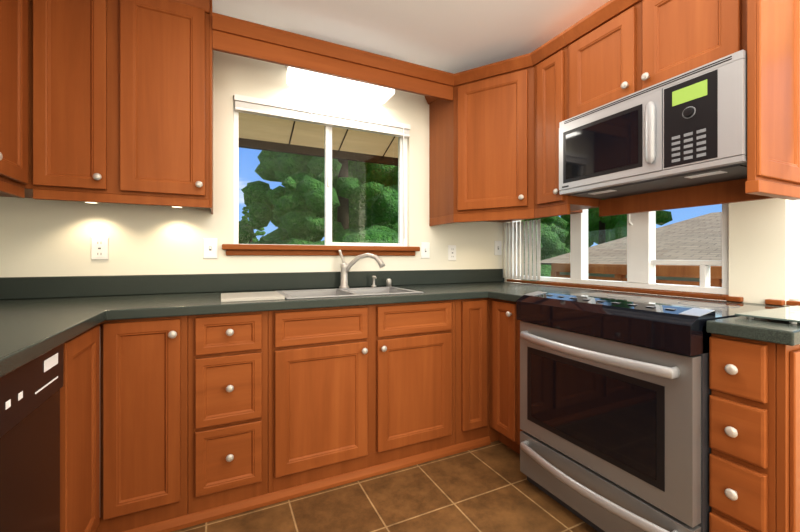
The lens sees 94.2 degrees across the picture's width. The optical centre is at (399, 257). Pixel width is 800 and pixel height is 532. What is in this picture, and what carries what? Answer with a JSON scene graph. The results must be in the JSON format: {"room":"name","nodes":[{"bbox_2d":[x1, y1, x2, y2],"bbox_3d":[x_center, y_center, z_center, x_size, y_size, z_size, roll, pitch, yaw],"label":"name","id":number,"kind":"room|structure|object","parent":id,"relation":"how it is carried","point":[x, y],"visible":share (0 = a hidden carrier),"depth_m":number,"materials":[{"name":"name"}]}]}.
{"room":"kitchen","nodes":[
{"label":"kitchen","id":0,"kind":"room"},
{"bbox_2d":[0,50,502,276],"bbox_3d":[-0.598,-0.085,2.453,3.450,2.400,0.160,0,0,-26],"label":"wall","id":1,"kind":"structure","parent":0,"point":[45,238],"depth_m":2.15,"materials":[{"name":"beige paint"}]},
{"bbox_2d":[0,192,32,197],"bbox_3d":[-1.751,-0.755,1.617,0.323,0.940,0.343,0,0,-26],"label":"upper cabinet","id":2,"kind":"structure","parent":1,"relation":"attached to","point":[3,194],"depth_m":1.54,"materials":[{"name":"brown wood"}]},
{"bbox_2d":[91,237,108,259],"bbox_3d":[-1.539,-0.045,1.905,0.072,0.116,0.008,0,0,-26],"label":"electrical outlet plate","id":3,"kind":"object","parent":1,"relation":"attached to","point":[99,248],"visible":1,"depth_m":1.90,"materials":[{"name":"white plastic"}]},
{"bbox_2d":[25,0,212,213],"bbox_3d":[-1.305,-0.765,1.817,0.695,1.040,0.369,0,0,-26],"label":"upper cabinet","id":4,"kind":"object","parent":1,"relation":"attached to","point":[120,101],"visible":1,"depth_m":1.68,"materials":[{"name":"brown wood"}]},
{"bbox_2d":[203,238,216,258],"bbox_3d":[-1.082,-0.050,2.121,0.072,0.116,0.016,0,0,-26],"label":"switch plate","id":5,"kind":"object","parent":1,"relation":"attached to","point":[209,248],"visible":1,"depth_m":2.12,"materials":[{"name":"white plastic"}]},
{"bbox_2d":[239,112,397,157],"bbox_3d":[-0.601,-1.079,2.885,6.500,0.312,0.620,0,0,-26],"label":"soffit","id":6,"kind":"structure","parent":1,"relation":"attached to","point":[279,137],"depth_m":3.03,"materials":[{"name":"beige wood"}]},
{"bbox_2d":[239,138,397,165],"bbox_3d":[-0.744,-0.938,3.182,6.500,0.135,0.040,0,0,-26],"label":"fascia","id":7,"kind":"object","parent":6,"relation":"attached to","point":[376,159],"depth_m":3.16,"materials":[{"name":"brown painted wood"}]},
{"bbox_2d":[233,98,406,246],"bbox_3d":[-0.479,-0.500,2.482,1.160,0.900,0.072,0,0,-26],"label":"window","id":8,"kind":"structure","parent":1,"relation":"in","point":[402,173],"depth_m":2.48,"materials":[{"name":"white plastic"}]},
{"bbox_2d":[239,113,399,244],"bbox_3d":[-0.481,-0.500,2.487,1.100,0.840,0.003,0,0,-26],"label":"panel","id":9,"kind":"object","parent":8,"relation":"attached to","point":[315,184],"visible":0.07,"depth_m":2.44,"materials":[{"name":"clear glass"}]},
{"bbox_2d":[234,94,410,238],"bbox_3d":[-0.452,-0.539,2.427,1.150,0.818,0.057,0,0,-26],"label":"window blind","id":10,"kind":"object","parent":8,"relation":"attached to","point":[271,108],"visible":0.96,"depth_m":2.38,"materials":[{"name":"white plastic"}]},
{"bbox_2d":[222,244,419,255],"bbox_3d":[-0.449,-0.043,2.421,1.280,0.065,0.083,0,0,-26],"label":"window sill","id":11,"kind":"structure","parent":1,"relation":"attached to","point":[275,250],"depth_m":2.35,"materials":[{"name":"brown wood"}]},
{"bbox_2d":[212,12,453,100],"bbox_3d":[-0.285,-1.117,2.150,1.428,0.155,0.062,0,0,-26],"label":"valance","id":12,"kind":"object","parent":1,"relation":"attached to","point":[239,37],"visible":0.94,"depth_m":2.08,"materials":[{"name":"brown wood"}]},
{"bbox_2d":[286,66,394,103],"bbox_3d":[-0.365,-1.127,2.362,0.670,0.134,0.203,0,0,-26],"label":"light fixture","id":13,"kind":"object","parent":1,"relation":"attached to","point":[310,80],"visible":0.48,"depth_m":2.31,"materials":[{"name":"white plastic"}]},
{"bbox_2d":[421,242,429,257],"bbox_3d":[0.189,-0.050,2.733,0.072,0.116,0.016,0,0,-26],"label":"switch plate","id":14,"kind":"object","parent":1,"relation":"attached to","point":[425,250],"visible":1,"depth_m":2.73,"materials":[{"name":"white plastic"}]},
{"bbox_2d":[448,245,455,259],"bbox_3d":[0.399,-0.033,2.838,0.072,0.116,0.008,0,0,-26],"label":"electrical outlet plate","id":15,"kind":"object","parent":1,"relation":"attached to","point":[451,252],"visible":1,"depth_m":2.83,"materials":[{"name":"white plastic"}]},
{"bbox_2d":[494,241,501,254],"bbox_3d":[0.801,-0.075,3.027,0.072,0.116,0.016,0,0,-26],"label":"switch plate","id":16,"kind":"object","parent":1,"relation":"attached to","point":[497,247],"visible":1,"depth_m":3.02,"materials":[{"name":"white plastic"}]},
{"bbox_2d":[425,53,582,225],"bbox_3d":[0.680,-0.713,2.551,0.738,0.965,0.769,0,0,-26],"label":"upper cabinet","id":17,"kind":"object","parent":1,"relation":"attached to","point":[481,146],"visible":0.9,"depth_m":2.35,"materials":[{"name":"brown wood"}]},
{"bbox_2d":[173,440,597,531],"bbox_3d":[0.391,1.165,0.399,3.450,0.100,4.720,0,0,-26],"label":"floor","id":18,"kind":"structure","parent":0,"point":[489,488],"depth_m":1.66,"materials":[{"name":"brown tile"}]},
{"bbox_2d":[0,344,62,531],"bbox_3d":[-1.114,0.679,0.678,0.600,0.872,0.601,0,0,-26],"label":"dishwasher","id":19,"kind":"object","parent":18,"relation":"on","point":[30,446],"visible":0.98,"depth_m":0.91,"materials":[{"name":"black"}]},
{"bbox_2d":[60,316,187,531],"bbox_3d":[-1.345,0.677,1.454,0.913,0.875,0.988,0,0,-26],"label":"base cabinet","id":20,"kind":"object","parent":18,"relation":"on","point":[124,428],"visible":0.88,"depth_m":1.45,"materials":[{"name":"brown wood"}]},
{"bbox_2d":[0,277,111,377],"bbox_3d":[-1.031,0.167,0.503,0.653,0.144,1.620,0,0,-26],"label":"countertop","id":21,"kind":"structure","parent":20,"relation":"on","point":[39,316],"depth_m":1.36,"materials":[{"name":"grey stone"}]},
{"bbox_2d":[0,269,575,319],"bbox_3d":[-0.421,0.167,2.086,3.126,0.144,0.653,0,0,-26],"label":"countertop","id":22,"kind":"structure","parent":20,"relation":"on","point":[133,296],"depth_m":2.07,"materials":[{"name":"grey stone"}]},
{"bbox_2d":[221,291,284,301],"bbox_3d":[-0.735,0.192,1.841,0.272,0.015,0.305,0,0,-26],"label":"cutting board","id":23,"kind":"object","parent":22,"relation":"on","point":[249,296],"visible":1,"depth_m":1.75,"materials":[{"name":"beige plastic"}]},
{"bbox_2d":[277,287,422,298],"bbox_3d":[-0.295,0.267,2.111,0.740,0.146,0.430,0,0,-26],"label":"double-bowl sink","id":24,"kind":"object","parent":22,"relation":"in","point":[317,293],"visible":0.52,"depth_m":2.20,"materials":[{"name":"silver metal"}]},
{"bbox_2d":[338,250,390,287],"bbox_3d":[-0.193,0.075,2.386,0.365,0.249,0.221,0,0,-26],"label":"faucet set","id":25,"kind":"object","parent":22,"relation":"on","point":[345,267],"visible":0.92,"depth_m":2.36,"materials":[{"name":"silver metal"}]},
{"bbox_2d":[188,311,267,513],"bbox_3d":[-0.862,0.677,1.870,0.316,0.875,0.659,0,0,-26],"label":"base cabinet","id":26,"kind":"object","parent":18,"relation":"on","point":[227,408],"visible":0.98,"depth_m":1.60,"materials":[{"name":"brown wood"}]},
{"bbox_2d":[122,436,490,531],"bbox_3d":[-0.308,1.093,1.815,1.878,0.044,0.021,0,0,-26],"label":"toe kick","id":27,"kind":"object","parent":18,"relation":"on","point":[197,518],"visible":0.97,"depth_m":1.72,"materials":[{"name":"brown wood"}]},
{"bbox_2d":[268,300,454,492],"bbox_3d":[-0.261,0.677,2.159,1.016,0.875,0.659,0,0,-26],"label":"base cabinet","id":28,"kind":"object","parent":18,"relation":"on","point":[352,388],"visible":0.85,"depth_m":1.85,"materials":[{"name":"brown wood"}]},
{"bbox_2d":[455,298,488,444],"bbox_3d":[0.299,0.677,2.445,0.239,0.875,0.628,0,0,-26],"label":"base cabinet","id":29,"kind":"object","parent":18,"relation":"on","point":[471,369],"visible":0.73,"depth_m":2.16,"materials":[{"name":"brown wood"}]},
{"bbox_2d":[489,298,522,453],"bbox_3d":[0.748,0.677,2.465,0.689,0.875,0.982,0,0,-26],"label":"base cabinet","id":30,"kind":"object","parent":18,"relation":"on","point":[504,376],"visible":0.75,"depth_m":2.10,"materials":[{"name":"brown wood"}]},
{"bbox_2d":[516,291,774,531],"bbox_3d":[1.000,0.644,1.619,0.704,0.942,0.754,0,0,-26],"label":"range","id":31,"kind":"object","parent":18,"relation":"on","point":[615,391],"visible":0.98,"depth_m":1.39,"materials":[{"name":"silver metal"}]},
{"bbox_2d":[709,333,799,531],"bbox_3d":[1.319,0.677,1.245,0.719,0.875,0.188,0,0,-26],"label":"base cabinet","id":32,"kind":"object","parent":18,"relation":"on","point":[754,438],"visible":0.96,"depth_m":1.09,"materials":[{"name":"brown wood"}]},
{"bbox_2d":[706,305,799,345],"bbox_3d":[1.257,0.220,1.207,0.552,0.039,0.206,0,0,-26],"label":"countertop","id":33,"kind":"structure","parent":32,"relation":"on","point":[759,329],"depth_m":1.09,"materials":[{"name":"grey stone"}]},
{"bbox_2d":[735,306,799,323],"bbox_3d":[1.345,0.192,1.252,0.470,0.014,0.160,0,0,-26],"label":"cutting board","id":34,"kind":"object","parent":33,"relation":"on","point":[791,314],"depth_m":1.20,"materials":[{"name":"grey"}]},
{"bbox_2d":[212,0,609,73],"bbox_3d":[0.391,-1.335,0.399,3.450,0.100,4.720,0,0,-26],"label":"ceiling","id":35,"kind":"structure","parent":0,"point":[453,36],"depth_m":2.04,"materials":[{"name":"white paint"}]},
{"bbox_2d":[503,198,799,305],"bbox_3d":[1.873,-0.085,1.112,0.160,2.400,4.400,0,0,-26],"label":"wall","id":36,"kind":"structure","parent":0,"point":[758,251],"depth_m":1.60,"materials":[{"name":"beige paint"}]},
{"bbox_2d":[531,32,601,217],"bbox_3d":[0.948,-0.713,2.146,0.331,0.965,0.235,0,0,-26],"label":"upper cabinet","id":37,"kind":"object","parent":36,"relation":"attached to","point":[549,58],"visible":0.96,"depth_m":2.08,"materials":[{"name":"brown wood"}]},
{"bbox_2d":[509,203,728,294],"bbox_3d":[1.225,-0.365,2.382,0.106,1.080,1.470,0,0,-26],"label":"window","id":38,"kind":"structure","parent":36,"relation":"in","point":[641,257],"depth_m":2.08,"materials":[{"name":"white plastic"}]},
{"bbox_2d":[503,219,540,280],"bbox_3d":[0.912,-0.052,2.820,0.036,0.435,0.425,0,0,-26],"label":"blind stack","id":39,"kind":"object","parent":38,"relation":"attached to","point":[526,250],"visible":1,"depth_m":2.79,"materials":[{"name":"white plastic"}]},
{"bbox_2d":[516,206,721,286],"bbox_3d":[1.238,-0.360,2.388,0.003,1.010,1.390,0,0,-26],"label":"panel","id":40,"kind":"object","parent":38,"relation":"attached to","point":[626,248],"visible":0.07,"depth_m":2.21,"materials":[{"name":"clear glass"}]},
{"bbox_2d":[507,279,799,305],"bbox_3d":[1.507,0.188,1.688,0.060,0.022,2.965,0,0,-26],"label":"window sill","id":41,"kind":"structure","parent":36,"relation":"attached to","point":[741,299],"depth_m":1.94,"materials":[{"name":"brown wood"}]},
{"bbox_2d":[562,0,799,216],"bbox_3d":[1.169,-0.705,1.653,0.360,0.980,0.844,0,0,-26],"label":"upper cabinet","id":42,"kind":"object","parent":36,"relation":"attached to","point":[618,49],"visible":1,"depth_m":1.46,"materials":[{"name":"brown wood"}]},
{"bbox_2d":[559,50,746,198],"bbox_3d":[1.142,-0.509,1.665,0.393,0.381,0.754,0,0,-26],"label":"microwave","id":43,"kind":"object","parent":42,"relation":"attached to","point":[686,129],"visible":0.92,"depth_m":1.49,"materials":[{"name":"silver metal"}]},
{"bbox_2d":[789,200,799,299],"bbox_3d":[1.914,-0.365,0.993,0.070,1.080,1.250,0,0,-26],"label":"window","id":44,"kind":"structure","parent":36,"relation":"in","point":[794,250],"depth_m":1.53,"materials":[{"name":"white plastic"}]},
{"bbox_3d":[-1.092,-0.085,-0.314,0.160,2.400,4.400,0,0,-26],"label":"wall","id":45,"kind":"structure","parent":0,"visible":0},
{"bbox_2d":[0,0,32,191],"bbox_3d":[-1.530,-0.755,1.159,0.323,0.940,0.675,0,0,-26],"label":"upper cabinet","id":46,"kind":"object","parent":45,"relation":"attached to","point":[13,97],"depth_m":1.44,"materials":[{"name":"brown wood"}]},
{"label":"outside","id":47,"kind":"structure","parent":0,"visible":0},
{"bbox_3d":[2.701,1.715,15.050,100.000,0.200,100.000,0,0,-26],"label":"ground","id":48,"kind":"structure","parent":47,"visible":0},
{"bbox_2d":[239,205,265,243],"bbox_3d":[-14.252,-2.300,35.505,3.949,7.830,3.914,0,0,-26],"label":"tree","id":49,"kind":"object","parent":48,"relation":"on","point":[244,220],"depth_m":35.15,"materials":[{"name":"green plant"}]},
{"bbox_2d":[262,167,362,240],"bbox_3d":[-2.698,-4.835,17.764,7.180,12.899,7.363,0,0,-26],"label":"tree","id":50,"kind":"object","parent":48,"relation":"on","point":[282,236],"depth_m":16.61,"materials":[{"name":"green plant"}]},
{"bbox_2d":[239,150,397,244],"bbox_3d":[-1.929,-4.531,11.328,6.838,12.291,6.908,0,0,-26],"label":"tree","id":51,"kind":"object","parent":48,"relation":"on","point":[288,203],"depth_m":9.69,"materials":[{"name":"green plant"}]},
{"bbox_2d":[305,228,397,244],"bbox_3d":[-0.414,0.537,6.808,3.447,2.155,2.189,0,0,-26],"label":"hedge","id":52,"kind":"object","parent":48,"relation":"on","point":[376,236],"depth_m":6.48,"materials":[{"name":"green plant"}]},
{"bbox_2d":[332,161,397,236],"bbox_3d":[0.562,-4.792,13.827,7.144,12.814,7.002,0,0,-26],"label":"tree","id":53,"kind":"object","parent":48,"relation":"on","point":[364,214],"depth_m":11.87,"materials":[{"name":"green plant"}]},
{"bbox_2d":[521,218,560,284],"bbox_3d":[3.557,-2.077,15.336,6.078,7.384,5.599,0,0,-26],"label":"tree","id":54,"kind":"object","parent":48,"relation":"on","point":[545,252],"depth_m":13.89,"materials":[{"name":"green plant"}]},
{"bbox_2d":[524,216,569,275],"bbox_3d":[5.363,-2.837,18.551,6.520,8.904,6.080,0,0,-26],"label":"tree","id":55,"kind":"object","parent":48,"relation":"on","point":[552,223],"depth_m":17.34,"materials":[{"name":"green plant"}]},
{"bbox_2d":[561,199,672,248],"bbox_3d":[11.922,-3.844,21.684,6.815,10.954,6.754,0,0,-26],"label":"tree","id":56,"kind":"object","parent":48,"relation":"on","point":[606,226],"depth_m":19.86,"materials":[{"name":"green plant"}]},
{"bbox_2d":[560,272,699,293],"bbox_3d":[13.403,0.915,4.342,10.000,1.400,19.420,0,0,-26],"label":"house","id":57,"kind":"structure","parent":48,"relation":"on","point":[657,277],"depth_m":8.40,"materials":[{"name":"beige"}]},
{"bbox_2d":[536,212,721,265],"bbox_3d":[10.919,-0.594,3.146,5.720,0.050,20.420,-18,8,-25],"label":"roof","id":58,"kind":"structure","parent":57,"relation":"on","point":[593,255],"depth_m":9.67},
{"bbox_2d":[539,263,728,300],"bbox_3d":[3.450,0.860,1.605,3.010,1.510,10.187,0,0,-26],"label":"fence","id":59,"kind":"object","parent":48,"relation":"on","point":[607,269],"depth_m":4.79,"materials":[{"name":"brown wood"}]}
]}

